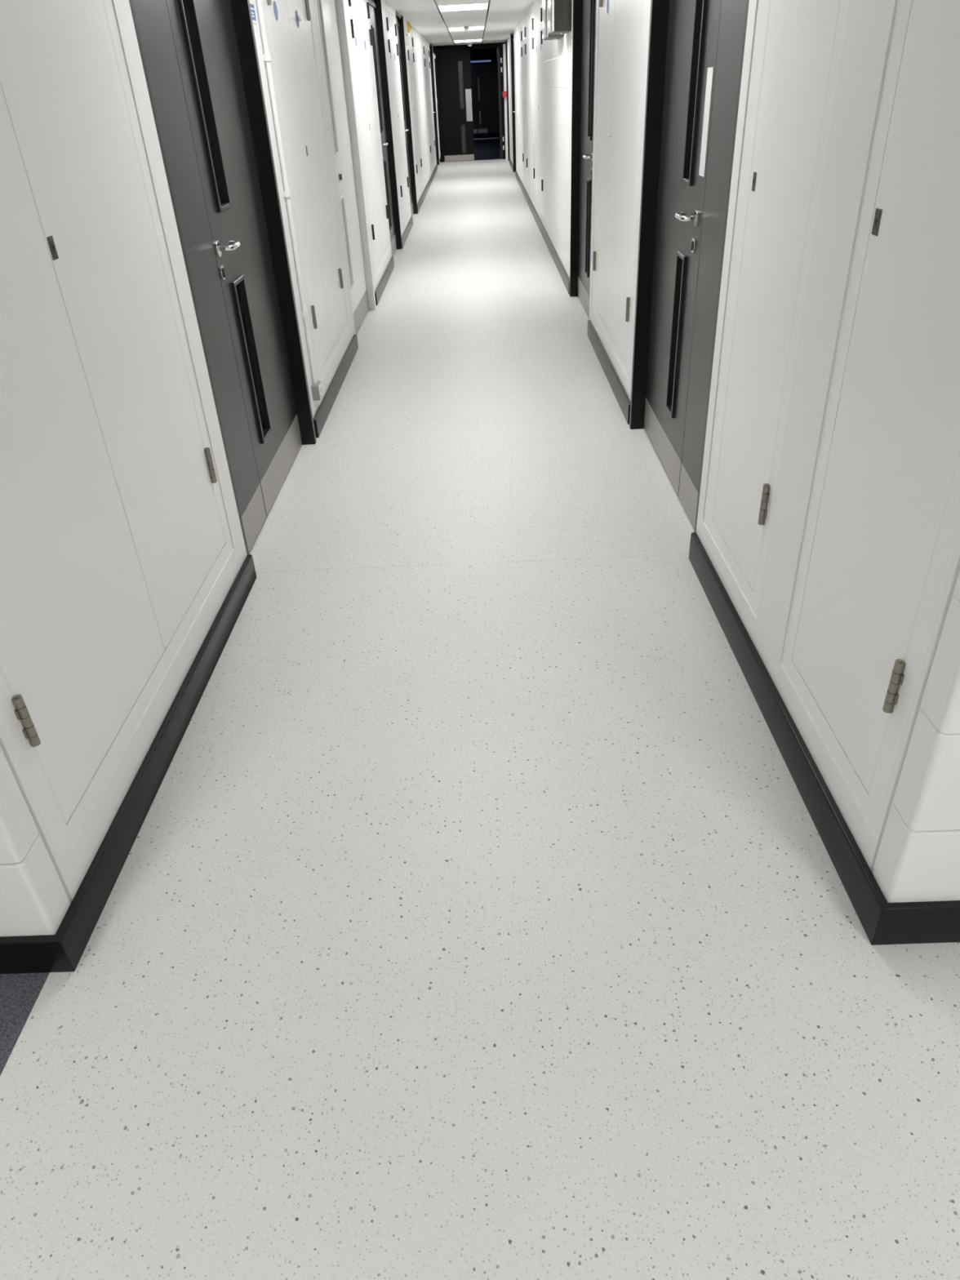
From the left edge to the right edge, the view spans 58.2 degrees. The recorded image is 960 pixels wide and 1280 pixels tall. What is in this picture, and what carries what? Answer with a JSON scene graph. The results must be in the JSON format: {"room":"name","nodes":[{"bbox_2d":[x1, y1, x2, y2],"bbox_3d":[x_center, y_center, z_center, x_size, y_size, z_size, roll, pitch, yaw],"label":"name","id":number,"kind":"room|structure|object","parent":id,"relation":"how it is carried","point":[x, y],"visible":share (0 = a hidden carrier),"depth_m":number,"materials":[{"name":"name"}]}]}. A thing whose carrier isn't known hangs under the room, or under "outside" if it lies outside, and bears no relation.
{"room":"corridor","nodes":[
{"label":"corridor","id":0,"kind":"room"},
{"bbox_2d":[0,972,49,1075],"bbox_3d":[-2.089,1.916,-0.078,2.475,0.031,4.420,-2,33,1],"label":"carpet","id":1,"kind":"object","parent":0,"point":[19,993],"visible":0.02,"depth_m":1.68,"materials":[{"name":"grey carpet"}]},
{"bbox_2d":[0,745,71,936],"bbox_3d":[-2.095,-0.451,1.077,2.408,2.700,0.087,-2,33,1],"label":"wall","id":2,"kind":"structure","parent":0,"point":[34,900],"depth_m":1.63,"materials":[{"name":"white paint"}]},
{"bbox_2d":[0,554,256,973],"bbox_3d":[-2.025,0.230,2.424,2.442,0.094,1.652,-2,33,1],"label":"baseboard","id":3,"kind":"structure","parent":2,"relation":"attached to","point":[60,952],"depth_m":1.99,"materials":[{"name":"black plastic"}]},
{"bbox_2d":[0,0,439,902],"bbox_3d":[-1.022,-6.237,10.356,0.186,2.300,21.940,-2,33,1],"label":"wall","id":4,"kind":"structure","parent":0,"point":[72,871],"depth_m":2.65,"materials":[{"name":"white paint"}]},
{"bbox_2d":[0,0,233,862],"bbox_3d":[-0.911,-0.780,1.785,0.082,2.026,1.413,-2,33,2],"label":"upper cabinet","id":5,"kind":"object","parent":4,"relation":"attached to","point":[115,536],"visible":0.99,"depth_m":1.90,"materials":[{"name":"white paint"}]},
{"bbox_2d":[128,0,316,554],"bbox_3d":[-0.936,-1.546,3.112,0.146,2.238,1.418,-2,33,1],"label":"door","id":6,"kind":"structure","parent":4,"relation":"in","point":[199,58],"depth_m":3.22,"materials":[{"name":"black wood"}]},
{"bbox_2d":[248,0,257,23],"bbox_3d":[-0.914,-2.579,3.389,0.004,0.248,0.130,-2,33,1],"label":"wall sign","id":7,"kind":"object","parent":4,"relation":"attached to","point":[251,2],"visible":0.6,"depth_m":3.45,"materials":[{"name":"white plastic"}]},
{"bbox_2d":[256,0,317,383],"bbox_3d":[-0.875,-2.136,3.804,0.033,2.004,0.033,-2,33,1],"label":"conduit","id":8,"kind":"object","parent":4,"relation":"attached to","point":[266,55],"visible":1,"depth_m":3.85,"materials":[{"name":"white plastic"}]},
{"bbox_2d":[265,0,348,380],"bbox_3d":[-0.921,-2.544,4.528,0.082,2.026,1.219,-2,33,1],"label":"cabinet","id":9,"kind":"object","parent":4,"relation":"attached to","point":[293,49],"visible":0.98,"depth_m":4.53,"materials":[{"name":"white paint"}]},
{"bbox_2d":[273,0,278,20],"bbox_3d":[-0.919,-2.833,3.879,0.002,0.072,0.072,-2,33,1],"label":"round sign","id":10,"kind":"object","parent":9,"relation":"attached to","point":[274,2],"visible":1,"depth_m":3.87,"materials":[{"name":"blue plastic"}]},
{"bbox_2d":[295,9,299,27],"bbox_3d":[-0.922,-3.136,4.350,0.002,0.072,0.072,-2,33,1],"label":"round sign","id":11,"kind":"object","parent":9,"relation":"attached to","point":[296,13],"visible":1,"depth_m":4.34,"materials":[{"name":"blue plastic"}]},
{"bbox_2d":[311,380,323,400],"bbox_3d":[-0.824,-1.264,4.365,0.039,0.073,0.090,-2,33,1],"label":"junction box","id":12,"kind":"object","parent":4,"relation":"attached to","point":[317,389],"visible":0.97,"depth_m":4.33,"materials":[{"name":"grey plastic"}]},
{"bbox_2d":[313,333,358,437],"bbox_3d":[-0.832,-1.541,5.082,0.018,0.092,1.775,-2,33,1],"label":"baseboard","id":13,"kind":"structure","parent":4,"relation":"attached to","point":[321,416],"depth_m":4.88,"materials":[{"name":"black plastic"}]},
{"bbox_2d":[314,0,376,334],"bbox_3d":[-0.953,-3.260,5.779,0.148,2.238,1.258,-2,33,1],"label":"door","id":14,"kind":"structure","parent":4,"relation":"in","point":[331,16],"depth_m":5.96,"materials":[{"name":"white paint"}]},
{"bbox_2d":[346,0,390,275],"bbox_3d":[-0.938,-4.261,7.199,0.084,2.026,1.529,-2,33,1],"label":"cabinet","id":15,"kind":"object","parent":4,"relation":"attached to","point":[358,10],"visible":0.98,"depth_m":7.16,"materials":[{"name":"white paint"}]},
{"bbox_2d":[374,257,394,305],"bbox_3d":[-0.849,-3.235,7.717,0.018,0.092,1.770,-2,33,1],"label":"baseboard","id":16,"kind":"structure","parent":4,"relation":"attached to","point":[381,286],"depth_m":7.55,"materials":[{"name":"grey plastic"}]},
{"bbox_2d":[368,0,402,257],"bbox_3d":[-0.967,-4.928,8.374,0.153,2.238,1.108,-2,33,1],"label":"door","id":17,"kind":"structure","parent":4,"relation":"in","point":[375,6],"depth_m":8.61,"materials":[{"name":"black"}]},
{"bbox_2d":[384,4,409,222],"bbox_3d":[-0.955,-5.972,9.862,0.084,2.026,1.339,-2,33,1],"label":"cabinet","id":18,"kind":"object","parent":4,"relation":"attached to","point":[390,16],"visible":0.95,"depth_m":9.82,"materials":[{"name":"white paint"}]},
{"bbox_2d":[395,10,417,216],"bbox_3d":[-0.985,-6.612,10.994,0.153,2.238,1.058,-2,33,1],"label":"door","id":19,"kind":"structure","parent":4,"relation":"in","point":[399,20],"depth_m":11.26,"materials":[{"name":"black"}]},
{"bbox_2d":[401,216,413,247],"bbox_3d":[-0.866,-4.873,10.265,0.018,0.092,1.950,-2,33,1],"label":"baseboard","id":20,"kind":"structure","parent":4,"relation":"attached to","point":[408,228],"depth_m":10.13,"materials":[{"name":"grey plastic"}]},
{"bbox_2d":[403,20,411,35],"bbox_3d":[-0.931,-7.872,11.078,0.098,0.140,0.160,-2,33,1],"label":"beacon","id":21,"kind":"object","parent":4,"relation":"attached to","point":[407,26],"visible":0.98,"depth_m":11.03,"materials":[{"name":"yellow plastic"}]},
{"bbox_2d":[404,35,410,44],"bbox_3d":[-0.937,-7.760,11.149,0.075,0.095,0.100,-2,33,1],"label":"box","id":22,"kind":"object","parent":4,"relation":"attached to","point":[407,40],"visible":0.96,"depth_m":11.11,"materials":[{"name":"white plastic"}]},
{"bbox_2d":[406,28,422,193],"bbox_3d":[-0.973,-7.673,12.507,0.084,2.026,1.409,-2,33,1],"label":"cabinet","id":23,"kind":"object","parent":4,"relation":"attached to","point":[410,47],"visible":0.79,"depth_m":12.53,"materials":[{"name":"white paint"}]},
{"bbox_2d":[417,164,437,212],"bbox_3d":[-0.899,-8.098,15.283,0.018,0.092,7.680,-2,33,1],"label":"baseboard","id":24,"kind":"structure","parent":4,"relation":"attached to","point":[428,185],"depth_m":14.23,"materials":[{"name":"grey plastic"}]},
{"bbox_2d":[422,39,435,168],"bbox_3d":[-1.001,-10.376,16.713,0.084,2.026,2.349,-2,33,1],"label":"cabinet","id":25,"kind":"object","parent":4,"relation":"attached to","point":[425,46],"visible":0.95,"depth_m":16.67,"materials":[{"name":"white paint"}]},
{"bbox_2d":[429,43,439,164],"bbox_3d":[-1.034,-11.390,18.426,0.153,2.238,1.108,-2,33,1],"label":"door","id":26,"kind":"structure","parent":4,"relation":"in","point":[430,45],"depth_m":18.82,"materials":[{"name":"black wood"}]},
{"bbox_2d":[432,53,440,158],"bbox_3d":[-0.965,-11.856,19.180,0.041,2.000,0.041,-2,33,1],"label":"door frame","id":27,"kind":"structure","parent":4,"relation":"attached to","point":[436,100],"depth_m":19.17,"materials":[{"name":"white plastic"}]},
{"bbox_2d":[385,0,534,48],"bbox_3d":[-0.149,-11.082,15.439,4.600,0.450,35.440,-2,33,1],"label":"ceiling","id":28,"kind":"structure","parent":0,"point":[504,16],"depth_m":11.88,"materials":[{"name":"white metal"}]},
{"bbox_2d":[448,26,463,31],"bbox_3d":[-0.384,-9.795,13.793,0.241,0.032,0.875,-2,33,1],"label":"recessed light","id":29,"kind":"object","parent":28,"relation":"in","point":[462,28],"depth_m":13.88,"materials":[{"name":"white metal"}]},
{"bbox_2d":[437,3,488,11],"bbox_3d":[-0.195,-7.411,10.071,0.574,0.032,0.840,-2,33,1],"label":"recessed light","id":30,"kind":"object","parent":28,"relation":"in","point":[478,6],"visible":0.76,"depth_m":10.12,"materials":[{"name":"white plastic"}]},
{"bbox_2d":[462,25,469,31],"bbox_3d":[-0.208,-9.330,13.141,0.104,0.062,0.104,-2,33,1],"label":"smoke detector","id":31,"kind":"object","parent":28,"relation":"attached to","point":[466,28],"visible":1,"depth_m":13.11,"materials":[{"name":"white plastic"}]},
{"bbox_2d":[453,39,482,42],"bbox_3d":[-0.244,-12.224,17.558,0.574,0.032,0.840,-2,33,1],"label":"recessed light","id":32,"kind":"object","parent":28,"relation":"in","point":[476,40],"visible":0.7,"depth_m":17.66,"materials":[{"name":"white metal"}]},
{"bbox_2d":[468,26,484,30],"bbox_3d":[-0.059,-9.809,13.787,0.240,0.032,0.888,-2,33,1],"label":"recessed light","id":33,"kind":"object","parent":28,"relation":"in","point":[478,27],"depth_m":13.89,"materials":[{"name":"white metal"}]},
{"bbox_2d":[434,0,490,41],"bbox_3d":[-0.180,-7.273,9.780,2.010,0.008,21.800,-2,33,1],"label":"ceiling trim","id":34,"kind":"structure","parent":0,"point":[434,0],"depth_m":12.45,"materials":[{"name":"black"}]},
{"bbox_2d":[0,132,959,1279],"bbox_3d":[0.572,-7.787,14.791,5.600,0.030,39.900,-2,33,1],"label":"floor","id":35,"kind":"structure","parent":0,"point":[477,912],"depth_m":1.77,"materials":[{"name":"plastic"}]},
{"bbox_2d":[473,137,498,139],"bbox_3d":[0.068,-16.410,28.207,1.070,0.006,0.600,-2,33,1],"label":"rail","id":36,"kind":"object","parent":35,"relation":"on","point":[494,137],"visible":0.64,"depth_m":28.11,"materials":[{"name":"silver metal"}]},
{"bbox_2d":[470,47,500,133],"bbox_3d":[-0.199,-19.724,30.889,4.600,2.700,0.100,-2,33,1],"label":"wall","id":37,"kind":"structure","parent":0,"point":[485,54],"depth_m":30.31,"materials":[{"name":"black paint"}]},
{"bbox_2d":[470,59,490,62],"bbox_3d":[0.014,-20.387,30.358,0.740,0.050,0.080,-2,33,1],"label":"lamp","id":38,"kind":"object","parent":37,"relation":"attached to","point":[489,60],"visible":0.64,"depth_m":30.33,"materials":[{"name":"blue"}]},
{"bbox_2d":[471,63,502,133],"bbox_3d":[-0.085,-19.428,30.970,1.700,2.094,0.045,-2,33,1],"label":"door","id":39,"kind":"structure","parent":37,"relation":"in","point":[485,84],"depth_m":30.93,"materials":[{"name":"black"}]},
{"bbox_2d":[506,0,959,871],"bbox_3d":[0.756,-6.309,10.322,0.184,2.300,21.940,-2,33,1],"label":"wall","id":40,"kind":"structure","parent":0,"point":[869,23],"depth_m":2.04,"materials":[{"name":"white paint"}]},
{"bbox_2d":[502,91,506,97],"bbox_3d":[0.546,-12.128,19.147,0.086,0.110,0.098,-2,33,1],"label":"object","id":41,"kind":"object","parent":40,"relation":"attached to","point":[504,93],"visible":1,"depth_m":19.11,"materials":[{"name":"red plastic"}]},
{"bbox_2d":[502,44,508,159],"bbox_3d":[0.576,-12.072,19.390,0.056,2.200,0.250,-2,33,1],"label":"trim","id":42,"kind":"structure","parent":40,"relation":"attached to","point":[504,45],"depth_m":19.29,"materials":[{"name":"white paint"}]},
{"bbox_2d":[505,40,510,160],"bbox_3d":[0.667,-11.653,18.696,0.146,2.238,0.728,-2,33,1],"label":"door","id":43,"kind":"structure","parent":40,"relation":"in","point":[506,44],"depth_m":18.93,"materials":[{"name":"black"}]},
{"bbox_2d":[509,158,513,171],"bbox_3d":[0.657,-9.923,17.984,0.018,0.100,2.260,-2,33,1],"label":"baseboard","id":44,"kind":"structure","parent":40,"relation":"attached to","point":[510,161],"depth_m":17.80,"materials":[{"name":"black plastic"}]},
{"bbox_2d":[510,31,515,172],"bbox_3d":[0.681,-9.904,15.975,0.153,2.238,1.058,-2,33,1],"label":"door","id":45,"kind":"structure","parent":40,"relation":"in","point":[512,33],"depth_m":16.34,"materials":[{"name":"black wood"}]},
{"bbox_2d":[520,17,528,187],"bbox_3d":[0.675,-7.764,12.513,0.084,2.026,1.399,-2,33,1],"label":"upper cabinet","id":46,"kind":"object","parent":40,"relation":"attached to","point":[523,34],"visible":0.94,"depth_m":12.49,"materials":[{"name":"white paint"}]},
{"bbox_2d":[532,0,543,217],"bbox_3d":[0.693,-6.082,9.897,0.084,2.026,1.779,-2,33,1],"label":"door","id":47,"kind":"structure","parent":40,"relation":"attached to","point":[538,170],"depth_m":9.85,"materials":[{"name":"white paint"}]},
{"bbox_2d":[515,170,569,294],"bbox_3d":[0.700,-5.784,11.545,0.018,0.100,10.830,-2,33,1],"label":"baseboard","id":48,"kind":"structure","parent":40,"relation":"attached to","point":[562,271],"depth_m":8.97,"materials":[{"name":"black plastic"}]},
{"bbox_2d":[542,0,564,39],"bbox_3d":[0.574,-5.020,6.846,0.148,0.413,0.500,-2,33,1],"label":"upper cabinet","id":49,"kind":"object","parent":40,"relation":"attached to","point":[545,36],"visible":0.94,"depth_m":6.76,"materials":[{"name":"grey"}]},
{"bbox_2d":[547,0,571,34],"bbox_3d":[0.578,-4.678,6.305,0.148,0.403,0.420,-2,33,1],"label":"electrical box","id":50,"kind":"object","parent":40,"relation":"attached to","point":[559,11],"visible":1,"depth_m":6.20,"materials":[{"name":"grey metal"}]},
{"bbox_2d":[569,0,596,318],"bbox_3d":[0.751,-3.391,5.842,0.148,2.238,1.248,-2,33,1],"label":"door","id":51,"kind":"structure","parent":40,"relation":"in","point":[584,26],"depth_m":6.13,"materials":[{"name":"black"}]},
{"bbox_2d":[587,320,630,424],"bbox_3d":[0.742,-1.619,5.066,0.018,0.100,1.835,-2,33,1],"label":"baseboard","id":52,"kind":"structure","parent":40,"relation":"attached to","point":[624,402],"depth_m":4.87,"materials":[{"name":"black plastic"}]},
{"bbox_2d":[591,0,647,377],"bbox_3d":[0.729,-2.611,4.497,0.082,2.026,1.659,-2,33,1],"label":"door","id":53,"kind":"structure","parent":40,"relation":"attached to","point":[621,31],"depth_m":4.46,"materials":[{"name":"white paint"}]},
{"bbox_2d":[606,0,608,13],"bbox_3d":[0.674,-3.346,4.546,0.002,0.072,0.072,-2,33,1],"label":"round sign","id":54,"kind":"object","parent":53,"relation":"attached to","point":[607,2],"visible":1,"depth_m":4.54,"materials":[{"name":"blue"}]},
{"bbox_2d":[629,0,749,532],"bbox_3d":[0.770,-1.620,3.087,0.146,2.238,1.418,-2,33,1],"label":"door","id":55,"kind":"structure","parent":40,"relation":"in","point":[696,47],"depth_m":3.26,"materials":[{"name":"black wood"}]},
{"bbox_2d":[703,0,849,617],"bbox_3d":[0.751,-1.085,2.122,0.083,2.026,0.644,-2,33,1],"label":"door","id":56,"kind":"structure","parent":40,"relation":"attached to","point":[797,44],"depth_m":2.18,"materials":[{"name":"white paint"}]},
{"bbox_2d":[781,0,959,832],"bbox_3d":[0.762,-0.630,1.414,0.083,2.026,0.607,-2,33,1],"label":"door","id":57,"kind":"structure","parent":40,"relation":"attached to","point":[882,531],"depth_m":1.56,"materials":[{"name":"white paint"}]},
{"bbox_2d":[871,569,959,902],"bbox_3d":[2.012,-0.617,0.998,2.568,2.700,0.087,-2,33,1],"label":"wall","id":58,"kind":"structure","parent":0,"point":[917,860],"depth_m":1.54,"materials":[{"name":"white paint"}]},
{"bbox_2d":[688,532,959,945],"bbox_3d":[2.050,0.059,2.345,2.600,0.104,1.658,-2,33,1],"label":"baseboard","id":59,"kind":"structure","parent":58,"relation":"attached to","point":[883,922],"depth_m":1.91,"materials":[{"name":"black plastic"}]},
{"bbox_3d":[-1.760,-15.999,25.225,1.400,2.700,13.640,-2,33,1],"label":"wall","id":60,"kind":"structure","parent":0,"visible":0},
{"bbox_2d":[432,44,505,162],"bbox_3d":[-0.214,-12.338,19.858,1.600,2.210,0.806,-2,33,1],"label":"door","id":61,"kind":"structure","parent":60,"relation":"in","point":[452,64],"depth_m":19.52,"materials":[{"name":"black paint"}]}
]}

